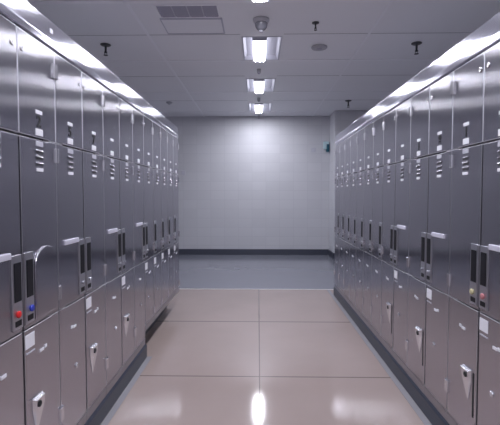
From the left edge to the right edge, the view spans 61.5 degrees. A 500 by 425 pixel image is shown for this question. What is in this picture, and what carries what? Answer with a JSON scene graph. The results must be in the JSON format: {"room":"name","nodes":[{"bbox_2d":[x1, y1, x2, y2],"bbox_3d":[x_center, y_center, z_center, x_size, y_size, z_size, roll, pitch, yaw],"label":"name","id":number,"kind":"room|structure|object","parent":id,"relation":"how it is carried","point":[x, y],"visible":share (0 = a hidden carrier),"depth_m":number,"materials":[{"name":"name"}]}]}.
{"room":"changing room","nodes":[
{"label":"changing room","id":0,"kind":"room"},
{"bbox_2d":[166,116,329,248],"bbox_3d":[0.175,-0.557,9.163,6.600,3.160,0.100,0,2,1],"label":"wall","id":1,"kind":"structure","parent":0,"point":[248,182],"depth_m":9.11,"materials":[{"name":"white paint"}]},
{"bbox_2d":[123,0,204,116],"bbox_3d":[-1.106,-1.819,3.014,0.028,0.005,12.130,0,2,1],"label":"trim","id":2,"kind":"structure","parent":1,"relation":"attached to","point":[124,1],"depth_m":4.78,"materials":[{"name":"white metal"}]},
{"bbox_2d":[179,249,334,258],"bbox_3d":[0.168,0.874,8.871,6.400,0.125,0.602,0,2,1],"label":"baseboard","id":3,"kind":"structure","parent":1,"relation":"attached to","point":[181,251],"depth_m":9.16,"materials":[{"name":"grey"}]},
{"bbox_2d":[323,141,328,151],"bbox_3d":[1.633,-1.411,9.007,0.120,0.220,0.085,0,2,1],"label":"wall dispenser","id":4,"kind":"object","parent":1,"relation":"attached to","point":[325,143],"visible":1,"depth_m":8.98,"materials":[{"name":"teal plastic"}]},
{"bbox_2d":[312,0,393,115],"bbox_3d":[1.223,-1.818,2.969,0.028,0.005,12.130,0,2,1],"label":"trim","id":5,"kind":"structure","parent":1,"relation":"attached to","point":[391,1],"depth_m":4.78,"materials":[{"name":"white metal"}]},
{"bbox_2d":[26,0,499,116],"bbox_3d":[0.058,-1.831,2.991,6.400,0.020,12.130,0,2,1],"label":"ceiling","id":6,"kind":"structure","parent":0,"point":[438,25],"depth_m":4.86,"materials":[{"name":"grey tile"}]},
{"bbox_2d":[28,1,124,4],"bbox_3d":[-2.118,-1.848,3.710,2.021,0.006,0.045,0,2,1],"label":"trim","id":7,"kind":"structure","parent":6,"relation":"attached to","point":[46,2],"depth_m":3.69,"materials":[{"name":"white"}]},
{"bbox_2d":[68,35,123,35],"bbox_3d":[-2.103,-1.882,4.471,2.021,0.002,0.010,0,2,1],"label":"trim","id":8,"kind":"structure","parent":6,"relation":"attached to","point":[68,35],"depth_m":4.46,"materials":[{"name":"grey"}]},
{"bbox_2d":[100,43,110,55],"bbox_3d":[-1.629,-1.831,4.740,0.116,0.125,0.116,0,2,1],"label":"sprinkler","id":9,"kind":"object","parent":6,"relation":"attached to","point":[105,45],"visible":1,"depth_m":4.73,"materials":[{"name":"grey metal"}]},
{"bbox_2d":[99,61,164,61],"bbox_3d":[-2.087,-1.916,5.338,2.021,0.006,0.045,0,2,1],"label":"trim","id":10,"kind":"structure","parent":6,"relation":"attached to","point":[99,61],"depth_m":5.32,"materials":[{"name":"white metal"}]},
{"bbox_2d":[117,76,174,76],"bbox_3d":[-2.074,-1.946,6.020,2.021,0.002,0.010,0,2,1],"label":"trim","id":11,"kind":"structure","parent":6,"relation":"attached to","point":[117,76],"depth_m":6.01,"materials":[{"name":"grey metal"}]},
{"bbox_2d":[136,92,186,92],"bbox_3d":[-2.056,-1.984,6.966,2.021,0.006,0.045,0,2,1],"label":"trim","id":12,"kind":"structure","parent":6,"relation":"attached to","point":[136,92],"depth_m":6.93,"materials":[{"name":"white metal"}]},
{"bbox_2d":[154,4,219,17],"bbox_3d":[-0.570,-1.851,3.865,0.570,0.012,0.265,0,2,1],"label":"ceiling vent","id":13,"kind":"object","parent":6,"relation":"in","point":[164,10],"visible":1,"depth_m":3.85,"materials":[{"name":"white metal"}]},
{"bbox_2d":[160,18,224,33],"bbox_3d":[-0.564,-1.866,4.210,0.600,0.012,0.375,0,2,1],"label":"ceiling hatch","id":14,"kind":"object","parent":6,"relation":"attached to","point":[171,25],"visible":1,"depth_m":4.19,"materials":[{"name":"grey"}]},
{"bbox_2d":[185,34,239,34],"bbox_3d":[-0.585,-1.881,4.442,0.961,0.002,0.010,0,2,1],"label":"trim","id":15,"kind":"structure","parent":6,"relation":"attached to","point":[185,34],"depth_m":4.43,"materials":[{"name":"grey"}]},
{"bbox_2d":[204,100,246,100],"bbox_3d":[-0.525,-2.010,7.539,0.961,0.002,0.010,0,2,1],"label":"trim","id":16,"kind":"structure","parent":6,"relation":"attached to","point":[204,100],"depth_m":7.53,"materials":[{"name":"grey metal"}]},
{"bbox_2d":[188,91,327,92],"bbox_3d":[0.133,-1.982,6.925,2.302,0.006,0.045,0,2,1],"label":"trim","id":17,"kind":"structure","parent":6,"relation":"attached to","point":[320,91],"depth_m":6.93,"materials":[{"name":"white metal"}]},
{"bbox_2d":[126,0,390,3],"bbox_3d":[0.071,-1.846,3.668,2.302,0.006,0.045,0,2,1],"label":"trim","id":18,"kind":"structure","parent":6,"relation":"attached to","point":[159,1],"depth_m":3.67,"materials":[{"name":"white"}]},
{"bbox_2d":[167,59,349,61],"bbox_3d":[0.102,-1.914,5.296,2.302,0.006,0.045,0,2,1],"label":"trim","id":19,"kind":"structure","parent":6,"relation":"attached to","point":[329,59],"depth_m":5.28,"materials":[{"name":"white metal"}]},
{"bbox_2d":[248,103,271,112],"bbox_3d":[0.197,-2.049,8.139,0.438,0.086,0.778,0,2,1],"label":"ceiling lamp","id":20,"kind":"object","parent":6,"relation":"attached to","point":[253,107],"visible":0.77,"depth_m":8.20,"materials":[{"name":"grey plastic"}]},
{"bbox_2d":[246,79,275,92],"bbox_3d":[0.166,-1.981,6.511,0.438,0.086,0.778,0,2,1],"label":"ceiling lamp","id":21,"kind":"object","parent":6,"relation":"attached to","point":[253,85],"visible":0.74,"depth_m":6.57,"materials":[{"name":"grey plastic"}]},
{"bbox_2d":[253,16,268,32],"bbox_3d":[0.109,-1.802,4.057,0.156,0.126,0.156,0,2,1],"label":"dome camera","id":22,"kind":"object","parent":6,"relation":"attached to","point":[260,22],"visible":1,"depth_m":4.01,"materials":[{"name":"grey plastic"}]},
{"bbox_2d":[241,36,281,61],"bbox_3d":[0.135,-1.913,4.883,0.438,0.086,0.778,0,2,1],"label":"ceiling lamp","id":23,"kind":"object","parent":6,"relation":"attached to","point":[257,48],"visible":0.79,"depth_m":4.89,"materials":[{"name":"grey"}]},
{"bbox_2d":[271,111,314,111],"bbox_3d":[0.164,-2.050,8.553,2.302,0.006,0.045,0,2,1],"label":"trim","id":24,"kind":"structure","parent":6,"relation":"attached to","point":[271,111],"depth_m":8.52,"materials":[{"name":"white metal"}]},
{"bbox_2d":[312,21,318,30],"bbox_3d":[0.645,-1.830,4.136,0.072,0.078,0.072,0,2,1],"label":"sprinkler","id":25,"kind":"object","parent":6,"relation":"attached to","point":[315,23],"visible":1,"depth_m":4.13,"materials":[{"name":"grey metal"}]},
{"bbox_2d":[297,75,338,75],"bbox_3d":[0.826,-1.944,5.965,0.881,0.002,0.010,0,2,1],"label":"trim","id":26,"kind":"structure","parent":6,"relation":"attached to","point":[297,75],"depth_m":5.96,"materials":[{"name":"grey metal"}]},
{"bbox_2d":[311,44,326,50],"bbox_3d":[0.793,-1.883,4.812,0.184,0.028,0.184,0,2,1],"label":"ceiling detector","id":27,"kind":"object","parent":6,"relation":"attached to","point":[318,47],"visible":1,"depth_m":4.77,"materials":[{"name":"grey plastic"}]},
{"bbox_2d":[322,33,367,33],"bbox_3d":[0.796,-1.879,4.416,0.881,0.002,0.010,0,2,1],"label":"trim","id":28,"kind":"structure","parent":6,"relation":"attached to","point":[322,33],"depth_m":4.41,"materials":[{"name":"grey"}]},
{"bbox_2d":[330,91,393,91],"bbox_3d":[2.322,-1.980,6.883,2.021,0.006,0.045,0,2,1],"label":"trim","id":29,"kind":"structure","parent":6,"relation":"attached to","point":[330,91],"depth_m":6.87,"materials":[{"name":"white metal"}]},
{"bbox_2d":[352,59,436,60],"bbox_3d":[2.291,-1.912,5.255,2.021,0.006,0.045,0,2,1],"label":"trim","id":30,"kind":"structure","parent":6,"relation":"attached to","point":[353,59],"depth_m":5.25,"materials":[{"name":"white metal"}]},
{"bbox_2d":[411,41,421,54],"bbox_3d":[1.861,-1.829,4.693,0.116,0.125,0.116,0,2,1],"label":"sprinkler","id":31,"kind":"object","parent":6,"relation":"attached to","point":[416,43],"visible":1,"depth_m":4.68,"materials":[{"name":"grey metal"}]},
{"bbox_2d":[371,32,471,33],"bbox_3d":[2.275,-1.878,4.388,2.021,0.002,0.010,0,2,1],"label":"trim","id":32,"kind":"structure","parent":6,"relation":"attached to","point":[460,32],"depth_m":4.41,"materials":[{"name":"grey"}]},
{"bbox_2d":[394,0,493,0],"bbox_3d":[2.260,-1.845,3.627,2.021,0.006,0.045,0,2,1],"label":"trim","id":33,"kind":"structure","parent":6,"relation":"attached to","point":[394,0],"depth_m":3.65,"materials":[{"name":"white"}]},
{"bbox_2d":[100,255,429,424],"bbox_3d":[0.058,1.226,3.118,6.400,0.100,12.130,0,2,1],"label":"floor","id":34,"kind":"structure","parent":0,"point":[223,351],"depth_m":3.42,"materials":[{"name":"beige tile"}]},
{"bbox_2d":[0,15,23,424],"bbox_3d":[-1.099,0.219,1.470,0.478,1.840,0.288,0,2,1],"label":"locker","id":35,"kind":"object","parent":34,"relation":"on","point":[11,301],"visible":1,"depth_m":1.53,"materials":[{"name":"grey metal"}]},
{"bbox_2d":[12,26,62,424],"bbox_3d":[-1.091,0.207,1.760,0.482,1.840,0.288,0,2,1],"label":"locker","id":36,"kind":"object","parent":34,"relation":"on","point":[36,68],"visible":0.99,"depth_m":1.73,"materials":[{"name":"grey metal"}]},
{"bbox_2d":[54,52,86,424],"bbox_3d":[-1.088,0.195,2.050,0.478,1.840,0.288,0,2,1],"label":"locker","id":37,"kind":"object","parent":34,"relation":"on","point":[67,83],"visible":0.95,"depth_m":2.03,"materials":[{"name":"grey metal"}]},
{"bbox_2d":[78,71,107,419],"bbox_3d":[-1.080,0.183,2.339,0.482,1.840,0.288,0,2,1],"label":"locker","id":38,"kind":"object","parent":34,"relation":"on","point":[93,164],"visible":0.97,"depth_m":2.32,"materials":[{"name":"grey metal"}]},
{"bbox_2d":[102,86,121,394],"bbox_3d":[-1.077,0.171,2.629,0.478,1.840,0.288,0,2,1],"label":"locker","id":39,"kind":"object","parent":34,"relation":"on","point":[112,231],"visible":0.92,"depth_m":2.61,"materials":[{"name":"grey metal"}]},
{"bbox_2d":[84,344,146,424],"bbox_3d":[-1.089,1.161,2.235,0.470,0.104,2.320,0,2,1],"label":"plinth","id":40,"kind":"object","parent":34,"relation":"on","point":[110,399],"visible":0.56,"depth_m":2.68,"materials":[{"name":"grey rubber"}]},
{"bbox_2d":[116,98,135,373],"bbox_3d":[-1.069,0.159,2.919,0.482,1.840,0.288,0,2,1],"label":"locker","id":41,"kind":"object","parent":34,"relation":"on","point":[126,118],"visible":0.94,"depth_m":2.89,"materials":[{"name":"grey metal"}]},
{"bbox_2d":[101,357,151,424],"bbox_3d":[-0.870,1.295,0.233,0.040,0.002,6.324,0,2,1],"label":"trim","id":42,"kind":"structure","parent":34,"relation":"on","point":[124,394],"depth_m":2.75,"materials":[{"name":"grey metal"}]},
{"bbox_2d":[132,107,144,356],"bbox_3d":[-1.065,0.147,3.209,0.478,1.840,0.288,0,2,1],"label":"locker","id":43,"kind":"object","parent":34,"relation":"on","point":[137,126],"visible":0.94,"depth_m":3.18,"materials":[{"name":"grey metal"}]},
{"bbox_2d":[141,115,154,330],"bbox_3d":[-1.060,0.085,3.496,0.478,1.740,0.288,0,2,1],"label":"locker","id":44,"kind":"object","parent":34,"relation":"on","point":[148,130],"visible":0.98,"depth_m":3.47,"materials":[{"name":"grey metal"}]},
{"bbox_2d":[145,306,166,334],"bbox_3d":[-1.131,1.032,4.119,0.314,0.204,1.448,0,2,1],"label":"plinth","id":45,"kind":"object","parent":34,"relation":"on","point":[165,308],"visible":0.09,"depth_m":4.31,"materials":[{"name":"grey rubber"}]},
{"bbox_2d":[152,121,162,319],"bbox_3d":[-1.054,0.072,3.786,0.478,1.740,0.288,0,2,1],"label":"locker","id":46,"kind":"object","parent":34,"relation":"on","point":[158,300],"visible":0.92,"depth_m":3.78,"materials":[{"name":"grey metal"}]},
{"bbox_2d":[160,127,168,310],"bbox_3d":[-1.049,0.060,4.076,0.478,1.740,0.288,0,2,1],"label":"locker","id":47,"kind":"object","parent":34,"relation":"on","point":[164,139],"visible":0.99,"depth_m":4.07,"materials":[{"name":"grey metal"}]},
{"bbox_2d":[167,132,174,302],"bbox_3d":[-1.043,0.048,4.365,0.478,1.740,0.288,0,2,1],"label":"locker","id":48,"kind":"object","parent":34,"relation":"on","point":[171,287],"visible":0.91,"depth_m":4.35,"materials":[{"name":"grey metal"}]},
{"bbox_2d":[173,136,179,295],"bbox_3d":[-1.038,0.036,4.655,0.478,1.740,0.288,0,2,1],"label":"locker","id":49,"kind":"object","parent":34,"relation":"on","point":[176,145],"visible":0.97,"depth_m":4.66,"materials":[{"name":"grey metal"}]},
{"bbox_2d":[251,289,333,289],"bbox_3d":[0.110,1.063,5.818,6.400,0.002,0.030,0,2,1],"label":"trim","id":50,"kind":"structure","parent":34,"relation":"on","point":[251,289],"depth_m":5.80,"materials":[{"name":"grey"}]},
{"bbox_2d":[334,143,339,290],"bbox_3d":[1.322,0.059,5.303,0.478,1.840,0.296,0,2,1],"label":"locker","id":51,"kind":"object","parent":34,"relation":"on","point":[337,165],"visible":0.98,"depth_m":5.29,"materials":[{"name":"grey metal"}]},
{"bbox_2d":[338,140,344,296],"bbox_3d":[1.317,0.072,5.006,0.478,1.840,0.296,0,2,1],"label":"locker","id":52,"kind":"object","parent":34,"relation":"on","point":[341,148],"visible":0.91,"depth_m":5.03,"materials":[{"name":"grey metal"}]},
{"bbox_2d":[343,136,350,302],"bbox_3d":[1.311,0.084,4.709,0.478,1.840,0.296,0,2,1],"label":"locker","id":53,"kind":"object","parent":34,"relation":"on","point":[347,148],"visible":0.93,"depth_m":4.70,"materials":[{"name":"grey metal"}]},
{"bbox_2d":[348,133,356,311],"bbox_3d":[1.305,0.096,4.412,0.478,1.840,0.296,0,2,1],"label":"locker","id":54,"kind":"object","parent":34,"relation":"on","point":[353,183],"visible":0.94,"depth_m":4.40,"materials":[{"name":"grey metal"}]},
{"bbox_2d":[355,128,364,319],"bbox_3d":[1.300,0.109,4.115,0.478,1.840,0.296,0,2,1],"label":"locker","id":55,"kind":"object","parent":34,"relation":"on","point":[360,142],"visible":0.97,"depth_m":4.10,"materials":[{"name":"grey metal"}]},
{"bbox_2d":[362,122,373,329],"bbox_3d":[1.294,0.121,3.818,0.478,1.840,0.296,0,2,1],"label":"locker","id":56,"kind":"object","parent":34,"relation":"on","point":[368,137],"visible":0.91,"depth_m":3.80,"materials":[{"name":"grey metal"}]},
{"bbox_2d":[370,115,383,341],"bbox_3d":[1.288,0.134,3.521,0.478,1.840,0.296,0,2,1],"label":"locker","id":57,"kind":"object","parent":34,"relation":"on","point":[377,131],"visible":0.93,"depth_m":3.52,"materials":[{"name":"grey metal"}]},
{"bbox_2d":[327,290,431,424],"bbox_3d":[0.994,1.246,1.409,0.040,0.002,8.750,0,2,1],"label":"trim","id":58,"kind":"structure","parent":34,"relation":"on","point":[403,391],"depth_m":3.11,"materials":[{"name":"grey metal"}]},
{"bbox_2d":[380,108,398,355],"bbox_3d":[1.280,0.146,3.224,0.482,1.840,0.296,0,2,1],"label":"locker","id":59,"kind":"object","parent":34,"relation":"on","point":[389,124],"visible":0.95,"depth_m":3.22,"materials":[{"name":"grey metal"}]},
{"bbox_2d":[334,287,449,424],"bbox_3d":[1.289,1.112,3.413,0.470,0.104,4.164,0,2,1],"label":"plinth","id":60,"kind":"object","parent":34,"relation":"on","point":[433,415],"visible":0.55,"depth_m":2.98,"materials":[{"name":"grey rubber"}]},
{"bbox_2d":[393,98,410,372],"bbox_3d":[1.277,0.158,2.927,0.478,1.840,0.296,0,2,1],"label":"locker","id":61,"kind":"object","parent":34,"relation":"on","point":[403,118],"visible":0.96,"depth_m":2.92,"materials":[{"name":"grey metal"}]},
{"bbox_2d":[406,86,431,394],"bbox_3d":[1.269,0.171,2.630,0.482,1.840,0.296,0,2,1],"label":"locker","id":62,"kind":"object","parent":34,"relation":"on","point":[420,103],"visible":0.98,"depth_m":2.62,"materials":[{"name":"grey metal"}]},
{"bbox_2d":[425,71,453,420],"bbox_3d":[1.266,0.183,2.333,0.478,1.840,0.296,0,2,1],"label":"locker","id":63,"kind":"object","parent":34,"relation":"on","point":[441,98],"visible":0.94,"depth_m":2.31,"materials":[{"name":"grey metal"}]},
{"bbox_2d":[445,51,487,424],"bbox_3d":[1.258,0.195,2.035,0.482,1.840,0.296,0,2,1],"label":"locker","id":64,"kind":"object","parent":34,"relation":"on","point":[468,85],"visible":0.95,"depth_m":2.02,"materials":[{"name":"grey metal"}]},
{"bbox_2d":[477,42,499,424],"bbox_3d":[1.254,0.208,1.738,0.478,1.840,0.296,0,2,1],"label":"locker","id":65,"kind":"object","parent":34,"relation":"on","point":[488,413],"visible":1,"depth_m":1.80,"materials":[{"name":"grey metal"}]},
{"bbox_2d":[335,12,499,144],"bbox_3d":[1.291,-0.845,3.331,0.466,0.129,4.164,0,2,1],"label":"fascia","id":66,"kind":"object","parent":65,"relation":"on","point":[487,35],"visible":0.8,"depth_m":2.34,"materials":[{"name":"metal"}]},
{"bbox_3d":[-1.102,0.231,1.181,0.483,1.840,0.288,0,2,1],"label":"locker","id":67,"kind":"object","parent":34,"relation":"on","visible":0},
{"bbox_2d":[0,0,178,137],"bbox_3d":[-1.077,-0.826,2.878,0.466,0.129,3.770,0,2,1],"label":"fascia","id":68,"kind":"object","parent":67,"relation":"on","point":[21,13],"visible":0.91,"depth_m":2.05,"materials":[{"name":"metal"}]},
{"bbox_2d":[329,110,368,252],"bbox_3d":[2.538,-0.561,8.773,1.660,3.000,0.590,0,2,1],"label":"wall","id":69,"kind":"structure","parent":0,"point":[339,120],"depth_m":8.56,"materials":[{"name":"white paint"}]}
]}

